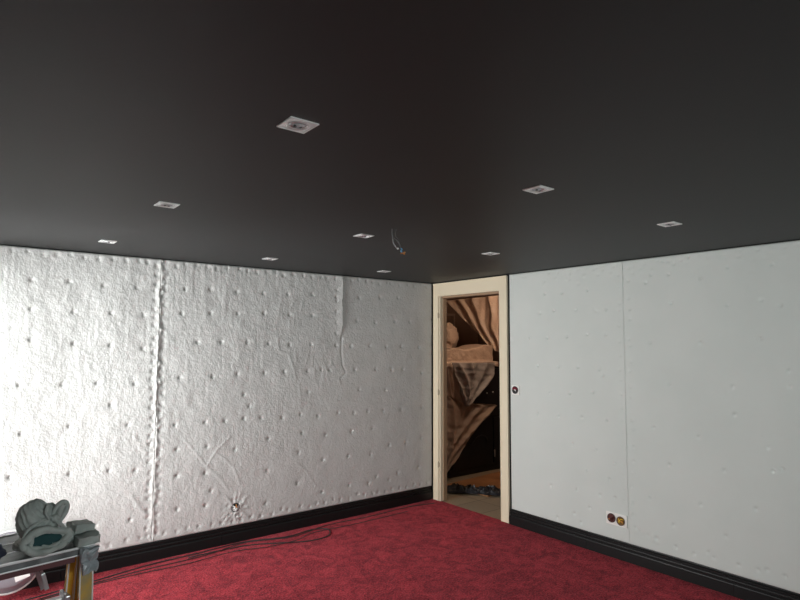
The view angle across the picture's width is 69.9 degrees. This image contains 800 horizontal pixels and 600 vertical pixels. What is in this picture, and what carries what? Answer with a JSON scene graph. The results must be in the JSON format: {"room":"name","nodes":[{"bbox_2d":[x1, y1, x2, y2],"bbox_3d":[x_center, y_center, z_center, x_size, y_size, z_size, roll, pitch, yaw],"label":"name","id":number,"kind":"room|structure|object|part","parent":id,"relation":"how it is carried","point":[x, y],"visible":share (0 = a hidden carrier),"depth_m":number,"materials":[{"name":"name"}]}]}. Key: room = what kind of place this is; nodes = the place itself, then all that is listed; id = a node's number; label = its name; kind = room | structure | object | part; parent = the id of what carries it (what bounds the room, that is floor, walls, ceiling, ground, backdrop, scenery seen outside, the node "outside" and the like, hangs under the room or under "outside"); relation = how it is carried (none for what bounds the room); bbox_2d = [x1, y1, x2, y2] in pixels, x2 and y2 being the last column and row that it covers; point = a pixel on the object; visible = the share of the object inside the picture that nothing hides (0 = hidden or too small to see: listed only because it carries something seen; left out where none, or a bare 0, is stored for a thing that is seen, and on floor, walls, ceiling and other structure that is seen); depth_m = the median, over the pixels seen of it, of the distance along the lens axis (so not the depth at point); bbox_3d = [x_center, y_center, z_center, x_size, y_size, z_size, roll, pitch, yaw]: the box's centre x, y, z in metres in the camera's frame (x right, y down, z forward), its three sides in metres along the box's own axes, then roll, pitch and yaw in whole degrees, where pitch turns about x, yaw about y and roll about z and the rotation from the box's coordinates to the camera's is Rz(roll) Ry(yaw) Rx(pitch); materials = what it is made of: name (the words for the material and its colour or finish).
{"room":"room under renovation","nodes":[
{"label":"room under renovation","id":0,"kind":"room"},
{"bbox_2d":[0,244,432,497],"bbox_3d":[-1.424,0.879,4.619,4.370,2.320,0.150,4,-6,-38],"label":"wall","id":1,"kind":"structure","parent":0,"point":[0,244],"depth_m":4.93,"materials":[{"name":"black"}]},
{"bbox_2d":[0,245,161,551],"bbox_3d":[-2.352,0.689,3.782,1.420,2.068,0.028,4,-6,-38],"label":"wall panel","id":2,"kind":"object","parent":1,"relation":"attached to","point":[79,331],"visible":0.89,"depth_m":3.92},
{"bbox_2d":[21,486,431,589],"bbox_3d":[-1.297,1.847,4.537,4.104,0.137,0.026,4,-6,-38],"label":"baseboard","id":3,"kind":"structure","parent":1,"relation":"attached to","point":[160,549],"depth_m":4.53,"materials":[{"name":"black wood"}]},
{"bbox_2d":[231,503,239,511],"bbox_3d":[-1.301,1.646,4.534,0.072,0.072,0.021,4,-6,-38],"label":"outlet","id":4,"kind":"object","parent":1,"relation":"attached to","point":[234,505],"visible":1,"depth_m":4.53,"materials":[{"name":"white plastic"}]},
{"bbox_2d":[152,259,431,541],"bbox_3d":[-0.731,0.792,5.057,2.710,2.068,0.034,4,-6,-38],"label":"wall panel","id":5,"kind":"object","parent":1,"relation":"attached to","point":[280,392],"visible":1,"depth_m":4.85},
{"bbox_2d":[0,498,742,599],"bbox_3d":[0.621,1.799,2.115,4.170,0.120,6.200,4,-6,-38],"label":"floor","id":6,"kind":"structure","parent":0,"point":[440,550],"depth_m":3.97,"materials":[{"name":"red carpet"}]},
{"bbox_2d":[0,530,35,595],"bbox_3d":[-2.401,1.615,3.510,0.374,0.365,0.137,4,-6,-38],"label":"plastic basin","id":7,"kind":"object","parent":6,"relation":"on","point":[11,585],"visible":0.38,"depth_m":3.49,"materials":[{"name":"white plastic"}]},
{"bbox_2d":[0,523,93,599],"bbox_3d":[-1.605,1.361,2.207,0.397,0.752,0.672,-4,-6,44],"label":"work platform","id":8,"kind":"object","parent":6,"relation":"on","point":[78,585],"visible":0.7,"depth_m":2.26,"materials":[{"name":"grey metal"}]},
{"bbox_2d":[0,544,6,558],"bbox_3d":[-1.545,0.937,2.100,0.113,0.076,0.171,-4,-6,44],"label":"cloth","id":9,"kind":"object","parent":8,"relation":"on","point":[3,552],"visible":1,"depth_m":2.13,"materials":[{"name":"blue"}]},
{"bbox_3d":[-1.637,1.027,2.204,0.389,0.021,0.585,-4,-6,44],"label":"rail","id":10,"kind":"part","parent":8,"relation":"part of","materials":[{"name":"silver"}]},
{"bbox_2d":[12,498,75,556],"bbox_3d":[-1.413,0.894,2.284,0.184,0.196,0.220,-4,-6,44],"label":"glove","id":11,"kind":"object","parent":8,"relation":"on","point":[37,521],"visible":0.99,"depth_m":2.24,"materials":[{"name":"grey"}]},
{"bbox_3d":[-1.400,1.400,2.381,0.029,0.700,0.162,4,-6,-44],"label":"leg","id":12,"kind":"part","parent":8,"relation":"part of","materials":[{"name":"orange"}]},
{"bbox_3d":[-1.364,1.401,2.394,0.042,0.699,0.158,4,-6,-41],"label":"leg","id":13,"kind":"part","parent":8,"relation":"part of","materials":[{"name":"orange"}]},
{"bbox_2d":[66,517,99,546],"bbox_3d":[-1.315,0.961,2.372,0.169,0.070,0.093,-4,-6,44],"label":"folded cloth","id":14,"kind":"object","parent":8,"relation":"on","point":[86,533],"visible":0.98,"depth_m":2.35,"materials":[{"name":"grey fabric"}]},
{"bbox_3d":[-1.282,1.396,2.320,0.076,0.697,0.050,-4,-6,44],"label":"leg","id":15,"kind":"part","parent":8,"relation":"part of","materials":[{"name":"yellow metal"}]},
{"bbox_2d":[80,541,98,572],"bbox_3d":[-1.246,1.038,2.299,0.036,0.114,0.078,-4,-6,44],"label":"film","id":16,"kind":"object","parent":8,"relation":"hanging from","point":[89,553],"visible":1,"depth_m":2.29,"materials":[{"name":"grey"}]},
{"bbox_2d":[25,528,330,599],"bbox_3d":[-1.654,1.869,3.994,2.696,0.009,0.315,4,-6,-38],"label":"cable","id":17,"kind":"object","parent":6,"relation":"on","point":[316,528],"visible":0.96,"depth_m":4.35,"materials":[{"name":"grey plastic"}]},
{"bbox_2d":[41,511,407,599],"bbox_3d":[-1.293,1.884,4.222,3.557,0.017,0.156,4,-6,-41],"label":"cable","id":18,"kind":"object","parent":6,"relation":"on","point":[406,511],"visible":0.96,"depth_m":4.27,"materials":[{"name":"grey plastic"}]},
{"bbox_2d":[35,503,433,599],"bbox_3d":[-1.210,1.896,4.382,3.986,0.018,0.156,4,-6,-41],"label":"cable","id":19,"kind":"object","parent":6,"relation":"on","point":[429,503],"visible":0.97,"depth_m":4.39,"materials":[{"name":"grey plastic"}]},
{"bbox_2d":[0,0,799,282],"bbox_3d":[0.567,-0.535,2.210,4.370,0.150,6.550,4,-6,-38],"label":"ceiling","id":20,"kind":"structure","parent":0,"point":[434,118],"depth_m":1.68,"materials":[{"name":"black paint"}]},
{"bbox_2d":[98,240,116,243],"bbox_3d":[-1.825,-0.362,3.570,0.090,0.008,0.090,4,-6,-38],"label":"recessed light","id":21,"kind":"object","parent":20,"relation":"in","point":[101,241],"visible":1,"depth_m":3.56,"materials":[{"name":"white plastic"}]},
{"bbox_2d":[154,201,179,208],"bbox_3d":[-1.064,-0.432,2.612,0.090,0.008,0.090,4,-6,-38],"label":"recessed light","id":22,"kind":"object","parent":20,"relation":"in","point":[160,203],"visible":1,"depth_m":2.60,"materials":[{"name":"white plastic"}]},
{"bbox_2d":[263,257,277,259],"bbox_3d":[-0.971,-0.305,4.273,0.090,0.008,0.090,4,-6,-38],"label":"recessed light","id":23,"kind":"object","parent":20,"relation":"in","point":[266,258],"visible":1,"depth_m":4.25,"materials":[{"name":"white plastic"}]},
{"bbox_2d":[276,116,318,133],"bbox_3d":[-0.295,-0.502,1.651,0.090,0.008,0.090,4,-6,-38],"label":"recessed light","id":24,"kind":"object","parent":20,"relation":"in","point":[292,123],"visible":1,"depth_m":1.65,"materials":[{"name":"white plastic"}]},
{"bbox_3d":[-0.295,-0.502,1.651,0.051,0.007,0.050,4,-6,-38],"label":"reflector bulb","id":25,"kind":"part","parent":24,"relation":"part of","materials":[{"name":"grey metal"}]},
{"bbox_2d":[353,234,374,237],"bbox_3d":[-0.212,-0.373,3.345,0.090,0.008,0.090,4,-6,-38],"label":"recessed light","id":26,"kind":"object","parent":20,"relation":"in","point":[358,235],"visible":1,"depth_m":3.33,"materials":[{"name":"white plastic"}]},
{"bbox_2d":[392,228,404,254],"bbox_3d":[-0.008,-0.320,3.141,0.076,0.144,0.022,1,-4,-5],"label":"wires","id":27,"kind":"object","parent":20,"relation":"hanging from","point":[394,228],"visible":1,"depth_m":3.14,"materials":[{"name":"black plastic"}]},
{"bbox_2d":[482,252,499,254],"bbox_3d":[0.632,-0.321,3.990,0.090,0.008,0.090,4,-6,-38],"label":"recessed light","id":28,"kind":"object","parent":20,"relation":"in","point":[488,253],"visible":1,"depth_m":3.97,"materials":[{"name":"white plastic"}]},
{"bbox_2d":[522,185,553,193],"bbox_3d":[0.562,-0.447,2.327,0.090,0.008,0.090,4,-6,-38],"label":"recessed light","id":29,"kind":"object","parent":20,"relation":"in","point":[537,189],"visible":1,"depth_m":2.32,"materials":[{"name":"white plastic"}]},
{"bbox_2d":[657,221,681,226],"bbox_3d":[1.409,-0.394,2.990,0.090,0.008,0.090,4,-6,-38],"label":"recessed light","id":30,"kind":"object","parent":20,"relation":"in","point":[673,223],"visible":1,"depth_m":2.98,"materials":[{"name":"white plastic"}]},
{"bbox_2d":[447,296,477,347],"bbox_3d":[0.166,0.971,8.400,2.690,2.720,0.100,4,-6,-38],"label":"wall","id":31,"kind":"structure","parent":0,"point":[467,335],"depth_m":9.02,"materials":[{"name":"brown"}]},
{"bbox_2d":[447,313,454,326],"bbox_3d":[0.584,0.615,8.675,0.670,0.835,0.030,4,-6,-38],"label":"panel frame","id":32,"kind":"object","parent":31,"relation":"attached to","point":[448,314],"visible":0.36,"depth_m":8.88,"materials":[{"name":"brown wood"}]},
{"bbox_2d":[446,468,500,517],"bbox_3d":[1.309,2.165,6.854,2.690,0.114,3.600,4,-6,-38],"label":"floor","id":33,"kind":"structure","parent":0,"point":[491,505],"depth_m":5.81,"materials":[{"name":"beige concrete"}]},
{"bbox_2d":[447,362,499,477],"bbox_3d":[1.042,1.478,7.353,1.540,1.330,0.487,4,-6,-38],"label":"cabinet","id":34,"kind":"object","parent":33,"relation":"on","point":[481,453],"visible":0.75,"depth_m":7.08,"materials":[{"name":"black wood"}]},
{"bbox_2d":[447,366,496,471],"bbox_3d":[0.838,1.399,6.839,0.940,1.233,0.068,4,-6,-38],"label":"sheet","id":35,"kind":"object","parent":34,"relation":"hanging from","point":[463,421],"visible":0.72,"depth_m":6.74,"materials":[{"name":"beige fabric"}]},
{"bbox_3d":[0.883,1.732,6.944,0.690,0.560,0.020,4,-6,-38],"label":"panel","id":36,"kind":"part","parent":34,"relation":"part of","materials":[{"name":"black wood"}]},
{"bbox_2d":[447,295,498,351],"bbox_3d":[1.030,0.370,7.533,1.016,0.842,0.114,-4,-6,43],"label":"curtain","id":37,"kind":"object","parent":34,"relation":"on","point":[481,313],"visible":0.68,"depth_m":7.49,"materials":[{"name":"beige fabric"}]},
{"bbox_2d":[452,363,494,405],"bbox_3d":[0.900,1.006,6.864,0.736,0.521,0.056,4,-6,-38],"label":"sheet","id":38,"kind":"object","parent":34,"relation":"hanging from","point":[473,378],"visible":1,"depth_m":6.84,"materials":[{"name":"grey"}]},
{"bbox_3d":[1.171,1.154,7.215,1.420,0.575,0.020,4,-6,-38],"label":"panel","id":39,"kind":"part","parent":34,"relation":"part of","materials":[{"name":"black"}]},
{"bbox_3d":[1.448,1.768,7.390,0.710,0.560,0.020,4,-6,-38],"label":"panel","id":40,"kind":"part","parent":34,"relation":"part of","materials":[{"name":"black wood"}]},
{"bbox_3d":[0.648,0.717,7.139,0.380,0.151,0.300,4,-6,-38],"label":"carton","id":41,"kind":"object","parent":34,"relation":"on","visible":0},
{"bbox_2d":[447,344,498,366],"bbox_3d":[0.741,0.694,7.143,0.930,0.285,0.482,4,-6,-38],"label":"sheet","id":42,"kind":"object","parent":41,"relation":"on","point":[470,353],"visible":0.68,"depth_m":7.12,"materials":[{"name":"beige fabric"}]},
{"bbox_2d":[447,483,500,495],"bbox_3d":[0.774,1.987,6.068,0.720,0.086,0.221,-1,-4,14],"label":"sheet","id":43,"kind":"object","parent":33,"relation":"on","point":[456,488],"visible":0.81,"depth_m":6.01,"materials":[{"name":"black"}]},
{"bbox_2d":[447,471,500,496],"bbox_3d":[1.120,2.076,6.525,1.150,0.012,0.620,4,-6,-43],"label":"wooden board","id":44,"kind":"object","parent":33,"relation":"on","point":[493,478],"visible":0.26,"depth_m":6.52,"materials":[{"name":"orange wood"}]},
{"bbox_3d":[0.553,1.495,7.512,0.470,1.316,0.310,4,-6,-38],"label":"box","id":45,"kind":"object","parent":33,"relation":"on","visible":0},
{"bbox_2d":[447,322,458,347],"bbox_3d":[0.605,0.561,7.555,0.410,0.531,0.248,4,-6,-38],"label":"heap","id":46,"kind":"object","parent":45,"relation":"on","point":[452,334],"visible":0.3,"depth_m":7.49,"materials":[{"name":"beige"}]},
{"bbox_2d":[477,294,498,361],"bbox_3d":[2.377,0.938,7.855,0.100,2.720,3.700,4,-6,-38],"label":"wall","id":47,"kind":"structure","parent":0,"point":[481,341],"depth_m":9.05,"materials":[{"name":"brown"}]},
{"bbox_2d":[432,240,795,508],"bbox_3d":[2.237,0.613,3.580,0.060,2.720,6.350,4,-6,-38],"label":"wall","id":48,"kind":"structure","parent":0,"point":[791,240],"depth_m":5.13,"materials":[{"name":"black"}]},
{"bbox_2d":[433,275,509,523],"bbox_3d":[0.680,0.899,5.510,0.098,2.190,0.994,4,-6,-38],"label":"door frame","id":49,"kind":"structure","parent":48,"relation":"in","point":[442,292],"depth_m":5.74,"materials":[{"name":"beige paint"}]},
{"bbox_3d":[0.373,0.925,5.850,0.024,2.188,0.079,4,-6,-38],"label":"casing","id":50,"kind":"part","parent":49,"relation":"part of","materials":[{"name":"beige paint"}]},
{"bbox_3d":[0.661,-0.127,5.570,0.025,0.134,0.994,4,-6,-38],"label":"casing","id":51,"kind":"part","parent":49,"relation":"part of","materials":[{"name":"beige paint"}]},
{"bbox_3d":[0.937,0.873,5.140,0.023,2.188,0.093,4,-6,-38],"label":"casing","id":52,"kind":"part","parent":49,"relation":"part of","materials":[{"name":"beige paint"}]},
{"bbox_2d":[443,501,500,519],"bbox_3d":[0.687,2.054,5.429,0.060,0.114,0.800,4,-6,-38],"label":"trim","id":53,"kind":"structure","parent":48,"relation":"attached to","point":[443,501],"depth_m":5.43,"materials":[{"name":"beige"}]},
{"bbox_2d":[512,385,518,394],"bbox_3d":[1.008,0.791,5.028,0.027,0.085,0.082,4,-6,-38],"label":"switch box","id":54,"kind":"object","parent":48,"relation":"attached to","point":[515,388],"visible":1,"depth_m":5.02,"materials":[{"name":"white plastic"}]},
{"bbox_2d":[509,261,629,542],"bbox_3d":[1.325,0.770,4.659,0.019,2.068,1.109,4,-6,-38],"label":"fleece","id":55,"kind":"object","parent":48,"relation":"attached to","point":[569,466],"visible":1,"depth_m":4.60},
{"bbox_2d":[606,511,626,527],"bbox_3d":[1.593,1.621,4.224,0.021,0.090,0.166,4,-6,-38],"label":"box","id":56,"kind":"object","parent":48,"relation":"attached to","point":[612,518],"visible":1,"depth_m":4.22,"materials":[{"name":"white plastic"}]},
{"bbox_2d":[509,508,799,599],"bbox_3d":[2.560,1.746,3.011,0.026,0.137,5.128,4,-6,-38],"label":"baseboard","id":57,"kind":"structure","parent":48,"relation":"attached to","point":[724,582],"depth_m":3.98,"materials":[{"name":"black wood"}]},
{"bbox_2d":[622,240,799,593],"bbox_3d":[2.458,0.665,3.232,0.019,2.068,2.537,4,-6,-38],"label":"wall panel","id":58,"kind":"object","parent":48,"relation":"attached to","point":[712,338],"visible":1,"depth_m":3.72,"materials":[{"name":"white paint"}]}
]}

